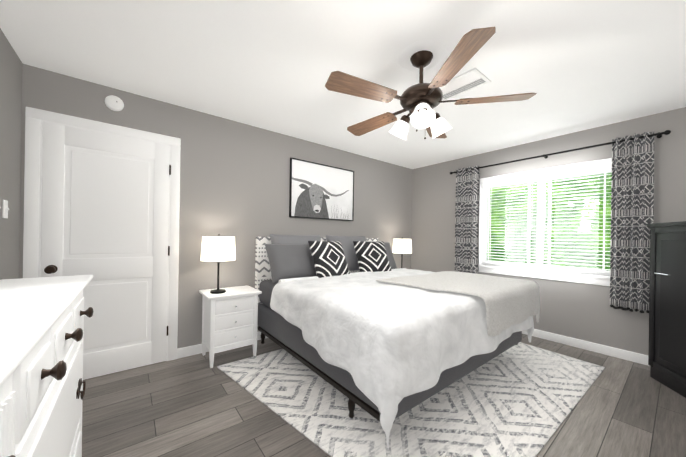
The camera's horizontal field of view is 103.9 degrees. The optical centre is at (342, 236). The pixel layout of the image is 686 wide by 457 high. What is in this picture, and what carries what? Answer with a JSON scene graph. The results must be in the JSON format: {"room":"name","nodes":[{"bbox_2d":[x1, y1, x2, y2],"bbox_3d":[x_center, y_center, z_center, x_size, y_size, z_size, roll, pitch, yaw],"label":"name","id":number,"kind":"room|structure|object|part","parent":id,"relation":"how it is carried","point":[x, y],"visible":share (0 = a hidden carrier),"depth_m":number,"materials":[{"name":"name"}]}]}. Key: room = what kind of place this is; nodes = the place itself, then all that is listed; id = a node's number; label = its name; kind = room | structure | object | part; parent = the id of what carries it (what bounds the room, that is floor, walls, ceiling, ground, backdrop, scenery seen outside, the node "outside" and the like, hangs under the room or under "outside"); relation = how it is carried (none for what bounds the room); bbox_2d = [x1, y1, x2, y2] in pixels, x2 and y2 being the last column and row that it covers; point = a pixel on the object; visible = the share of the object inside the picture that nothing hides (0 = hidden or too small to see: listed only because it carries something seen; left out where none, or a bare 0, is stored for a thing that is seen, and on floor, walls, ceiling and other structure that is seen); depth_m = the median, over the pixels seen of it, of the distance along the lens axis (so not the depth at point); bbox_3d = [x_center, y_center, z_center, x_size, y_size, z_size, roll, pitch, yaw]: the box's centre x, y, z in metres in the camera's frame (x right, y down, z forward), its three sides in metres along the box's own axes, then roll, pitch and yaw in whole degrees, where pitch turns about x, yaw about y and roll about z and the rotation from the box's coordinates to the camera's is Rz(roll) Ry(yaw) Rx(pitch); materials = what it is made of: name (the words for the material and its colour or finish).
{"room":"bedroom","nodes":[
{"label":"bedroom","id":0,"kind":"room"},
{"bbox_2d":[0,28,22,279],"bbox_3d":[-1.227,-0.037,0.431,0.120,2.430,3.820,1,0,-38],"label":"wall","id":1,"kind":"structure","parent":0,"point":[11,69],"depth_m":1.79,"materials":[{"name":"grey paint"}]},
{"bbox_2d":[0,200,5,217],"bbox_3d":[-2.069,-0.175,1.610,0.020,0.116,0.072,1,0,-38],"label":"light switch","id":2,"kind":"object","parent":1,"relation":"attached to","point":[5,209],"depth_m":1.70,"materials":[{"name":"white plastic"}]},
{"bbox_2d":[6,200,8,217],"bbox_3d":[-2.158,-0.177,1.723,0.020,0.116,0.072,1,0,-38],"label":"light switch","id":3,"kind":"object","parent":1,"relation":"attached to","point":[7,208],"depth_m":1.73,"materials":[{"name":"white plastic"}]},
{"bbox_2d":[19,64,411,379],"bbox_3d":[-0.608,-0.026,3.436,4.824,2.430,0.120,1,0,-38],"label":"wall","id":4,"kind":"structure","parent":0,"point":[235,179],"depth_m":2.85,"materials":[{"name":"grey paint"}]},
{"bbox_2d":[23,107,180,360],"bbox_3d":[-1.963,0.108,2.275,0.981,2.117,0.017,1,0,-38],"label":"door frame","id":5,"kind":"structure","parent":4,"relation":"attached to","point":[35,118],"depth_m":2.12,"materials":[{"name":"white wood"}]},
{"bbox_2d":[40,122,169,379],"bbox_3d":[-1.962,0.148,2.273,0.807,2.022,0.019,1,0,-38],"label":"door","id":6,"kind":"structure","parent":4,"relation":"in","point":[105,211],"depth_m":2.27,"materials":[{"name":"white paint"}]},
{"bbox_2d":[44,165,170,335],"bbox_3d":[-1.921,0.122,2.252,0.794,1.600,0.074,1,0,-38],"label":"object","id":7,"kind":"structure","parent":6,"relation":"attached to","point":[50,269],"depth_m":2.03,"materials":[{"name":"brown metal"}]},
{"bbox_2d":[105,95,123,110],"bbox_3d":[-1.934,-1.133,2.270,0.126,0.126,0.036,1,0,-38],"label":"smoke detector","id":8,"kind":"object","parent":4,"relation":"attached to","point":[114,103],"visible":1,"depth_m":2.26,"materials":[{"name":"white plastic"}]},
{"bbox_2d":[177,331,267,358],"bbox_3d":[-0.199,1.148,3.683,3.561,0.095,0.022,1,0,-38],"label":"baseboard","id":9,"kind":"structure","parent":4,"relation":"attached to","point":[195,349],"depth_m":2.65,"materials":[{"name":"white wood"}]},
{"bbox_2d":[289,158,353,220],"bbox_3d":[-0.250,-0.601,3.614,1.020,0.730,0.030,1,0,-38],"label":"picture","id":10,"kind":"object","parent":4,"relation":"attached to","point":[320,191],"visible":0.98,"depth_m":3.56,"materials":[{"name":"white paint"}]},
{"bbox_2d":[0,0,685,168],"bbox_3d":[0.636,-1.272,1.893,4.824,0.100,4.060,1,0,-38],"label":"ceiling","id":11,"kind":"structure","parent":0,"point":[574,65],"depth_m":1.85,"materials":[{"name":"white paint"}]},
{"bbox_2d":[325,27,536,139],"bbox_3d":[0.496,-0.943,1.842,1.313,0.562,1.278,1,0,-38],"label":"ceiling fan","id":12,"kind":"object","parent":11,"relation":"hanging from","point":[420,101],"visible":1,"depth_m":1.71,"materials":[{"name":"brown wood"}]},
{"label":"blade","id":13,"kind":"part","parent":12,"relation":"part of","materials":[{"name":"brown wood"}]},
{"bbox_3d":[0.225,-0.897,2.149,0.150,0.006,0.454,17,-11,-41],"label":"blade","id":14,"kind":"part","parent":12,"relation":"part of","materials":[{"name":"brown wood"}]},
{"bbox_3d":[0.528,-0.943,1.827,0.288,0.561,0.293,1,0,-38],"label":"motor","id":15,"kind":"part","parent":12,"relation":"part of","materials":[{"name":"brown metal"}]},
{"bbox_3d":[0.748,-0.889,2.210,0.150,0.006,0.454,15,7,29],"label":"blade","id":16,"kind":"part","parent":12,"relation":"part of","materials":[{"name":"brown wood"}]},
{"bbox_3d":[0.579,-0.892,1.374,0.150,0.006,0.454,-11,1,-6],"label":"blade","id":17,"kind":"part","parent":12,"relation":"part of","materials":[{"name":"brown wood"}]},
{"bbox_3d":[0.967,-0.886,1.731,0.454,0.006,0.150,1,12,12],"label":"blade","id":18,"kind":"part","parent":12,"relation":"part of","materials":[{"name":"brown wood"}]},
{"bbox_2d":[439,68,490,100],"bbox_3d":[0.929,-1.210,2.164,0.260,0.014,0.400,1,0,-38],"label":"ceiling vent","id":19,"kind":"object","parent":11,"relation":"in","point":[469,80],"visible":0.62,"depth_m":2.12,"materials":[{"name":"white plastic"}]},
{"bbox_2d":[82,334,685,456],"bbox_3d":[0.596,1.257,1.892,4.824,0.100,4.060,1,0,-38],"label":"floor","id":20,"kind":"structure","parent":0,"point":[196,405],"depth_m":1.79,"materials":[{"name":"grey wood"}]},
{"bbox_2d":[0,275,93,456],"bbox_3d":[-0.741,0.678,0.340,0.513,1.015,1.768,1,0,-38],"label":"dresser","id":21,"kind":"object","parent":20,"relation":"on","point":[42,389],"visible":1,"depth_m":0.62,"materials":[{"name":"white paint"}]},
{"bbox_2d":[199,285,261,367],"bbox_3d":[-1.123,0.858,2.665,0.486,0.645,0.405,1,0,-38],"label":"nightstand","id":22,"kind":"object","parent":20,"relation":"on","point":[230,318],"visible":1,"depth_m":2.54,"materials":[{"name":"white paint"}]},
{"bbox_2d":[201,234,235,293],"bbox_3d":[-1.194,0.251,2.573,0.304,0.565,0.304,1,0,-38],"label":"lamp","id":23,"kind":"object","parent":22,"relation":"on","point":[218,248],"visible":1,"depth_m":2.46,"materials":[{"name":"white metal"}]},
{"bbox_3d":[-1.191,0.111,2.573,0.304,0.225,0.304,1,0,-38],"label":"lamp shade","id":24,"kind":"part","parent":23,"relation":"part of","materials":[{"name":"white fabric"}]},
{"bbox_2d":[217,342,604,456],"bbox_3d":[0.711,1.203,2.512,3.008,0.010,2.160,1,0,-38],"label":"rug","id":25,"kind":"object","parent":20,"relation":"on","point":[520,399],"visible":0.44,"depth_m":1.88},
{"bbox_2d":[255,234,539,446],"bbox_3d":[0.445,0.590,2.805,2.177,1.204,2.180,1,0,-38],"label":"bed","id":26,"kind":"object","parent":25,"relation":"on","point":[366,325],"visible":1,"depth_m":1.97,"materials":[{"name":"grey fabric"}]},
{"bbox_2d":[265,244,316,283],"bbox_3d":[-0.542,0.274,2.943,0.639,0.453,0.164,1,-24,-44],"label":"pillow","id":27,"kind":"object","parent":26,"relation":"on","point":[286,261],"depth_m":2.83,"materials":[{"name":"grey fabric"}]},
{"bbox_2d":[270,234,320,243],"bbox_3d":[-0.522,0.215,3.175,0.721,0.536,0.174,1,-16,-38],"label":"pillow","id":28,"kind":"object","parent":26,"relation":"on","point":[274,238],"depth_m":3.10,"materials":[{"name":"grey fabric"}]},
{"bbox_3d":[0.409,0.636,2.831,1.920,0.263,1.975,1,0,-38],"label":"mattress","id":29,"kind":"part","parent":26,"relation":"part of","materials":[{"name":"grey fabric"}]},
{"bbox_3d":[-0.222,0.477,3.631,1.950,0.935,0.056,1,0,-38],"label":"headboard","id":30,"kind":"part","parent":26,"relation":"part of","materials":[{"name":"fabric"}]},
{"bbox_2d":[308,241,349,277],"bbox_3d":[-0.151,0.256,3.061,0.494,0.494,0.154,1,-26,-41],"label":"pillow","id":31,"kind":"object","parent":26,"relation":"on","point":[329,259],"depth_m":2.97,"materials":[{"name":"black fabric"}]},
{"bbox_2d":[326,235,365,270],"bbox_3d":[0.089,0.225,3.660,0.742,0.536,0.174,1,-16,-38],"label":"pillow","id":32,"kind":"object","parent":26,"relation":"on","point":[347,244],"depth_m":3.56,"materials":[{"name":"grey fabric"}]},
{"bbox_2d":[353,241,390,271],"bbox_3d":[0.382,0.264,3.484,0.494,0.494,0.154,1,-28,-24],"label":"pillow","id":33,"kind":"object","parent":26,"relation":"on","point":[371,256],"depth_m":3.41,"materials":[{"name":"black fabric"}]},
{"bbox_3d":[0.397,1.107,2.837,1.926,0.168,1.920,1,0,-38],"label":"frame","id":34,"kind":"part","parent":26,"relation":"part of","materials":[{"name":"grey fabric"}]},
{"bbox_2d":[384,242,396,268],"bbox_3d":[0.470,0.281,3.758,0.680,0.474,0.164,1,-24,-33],"label":"pillow","id":35,"kind":"object","parent":26,"relation":"on","point":[392,263],"depth_m":3.81,"materials":[{"name":"grey fabric"}]},
{"bbox_2d":[376,271,539,335],"bbox_3d":[1.137,0.624,2.592,1.364,0.428,0.987,1,0,-38],"label":"throw","id":36,"kind":"object","parent":26,"relation":"on","point":[492,305],"depth_m":2.24,"materials":[{"name":"fabric"}]},
{"bbox_2d":[647,221,685,397],"bbox_3d":[2.803,0.562,1.876,0.500,1.360,0.980,1,0,16],"label":"cabinet","id":37,"kind":"object","parent":20,"relation":"on","point":[667,330],"visible":1,"depth_m":2.21,"materials":[{"name":"black paint"}]},
{"bbox_3d":[0.914,0.891,4.280,0.486,0.645,0.405,1,0,-38],"label":"nightstand","id":38,"kind":"object","parent":20,"relation":"on","visible":0},
{"bbox_2d":[392,237,411,267],"bbox_3d":[0.938,0.285,4.263,0.304,0.565,0.304,1,0,-38],"label":"lamp","id":39,"kind":"object","parent":38,"relation":"on","point":[402,246],"visible":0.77,"depth_m":4.14,"materials":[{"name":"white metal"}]},
{"bbox_3d":[0.940,0.145,4.263,0.304,0.225,0.304,1,0,-38],"label":"lamp shade","id":40,"kind":"part","parent":39,"relation":"part of","materials":[{"name":"white fabric"}]},
{"bbox_2d":[411,107,685,354],"bbox_3d":[2.467,0.023,3.360,0.140,2.430,3.820,1,0,-38],"label":"wall","id":41,"kind":"structure","parent":0,"point":[583,311],"depth_m":3.06,"materials":[{"name":"grey paint"}]},
{"bbox_2d":[479,158,611,285],"bbox_3d":[2.437,-0.159,3.328,0.151,1.343,1.606,1,0,-38],"label":"window frame","id":42,"kind":"structure","parent":41,"relation":"attached to","point":[595,279],"depth_m":3.27,"materials":[{"name":"white wood"}]},
{"bbox_2d":[483,172,611,275],"bbox_3d":[2.474,-0.166,3.357,0.058,1.148,1.376,1,0,-38],"label":"window","id":43,"kind":"structure","parent":41,"relation":"in","point":[540,211],"depth_m":3.34,"materials":[{"name":"white paint"}]},
{"bbox_2d":[481,167,611,272],"bbox_3d":[2.422,-0.184,3.316,0.074,1.111,1.368,1,0,-38],"label":"window blinds","id":44,"kind":"object","parent":43,"relation":"attached to","point":[566,175],"visible":0.85,"depth_m":3.22,"materials":[{"name":"white plastic"}]},
{"bbox_2d":[450,130,670,312],"bbox_3d":[2.322,-0.143,3.307,0.153,1.724,2.164,1,0,-38],"label":"curtains","id":45,"kind":"object","parent":41,"relation":"attached to","point":[632,199],"visible":0.83,"depth_m":2.68,"materials":[{"name":"black fabric"}]},
{"bbox_3d":[1.816,-0.151,3.928,0.131,1.724,0.359,1,0,-38],"label":"panel","id":46,"kind":"part","parent":45,"relation":"part of","materials":[{"name":"fabric"}]},
{"bbox_3d":[2.350,-0.969,3.319,0.115,0.044,2.164,1,0,-38],"label":"rod","id":47,"kind":"part","parent":45,"relation":"part of","materials":[{"name":"black metal"}]},
{"bbox_3d":[2.836,-0.135,2.640,0.131,1.724,0.293,1,0,-38],"label":"panel","id":48,"kind":"part","parent":45,"relation":"part of","materials":[{"name":"fabric"}]},
{"bbox_2d":[522,329,648,365],"bbox_3d":[2.375,1.189,3.320,0.022,0.095,3.788,1,0,-38],"label":"baseboard","id":49,"kind":"structure","parent":41,"relation":"attached to","point":[554,337],"depth_m":2.90,"materials":[{"name":"white wood"}]},
{"label":"outside","id":50,"kind":"structure","parent":0,"visible":0},
{"bbox_2d":[487,173,611,270],"bbox_3d":[4.926,-0.723,5.313,0.020,8.000,14.000,1,0,-38],"label":"window blinds","id":51,"kind":"object","parent":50,"point":[520,230],"depth_m":5.71,"materials":[{"name":"green plant"}]}
]}

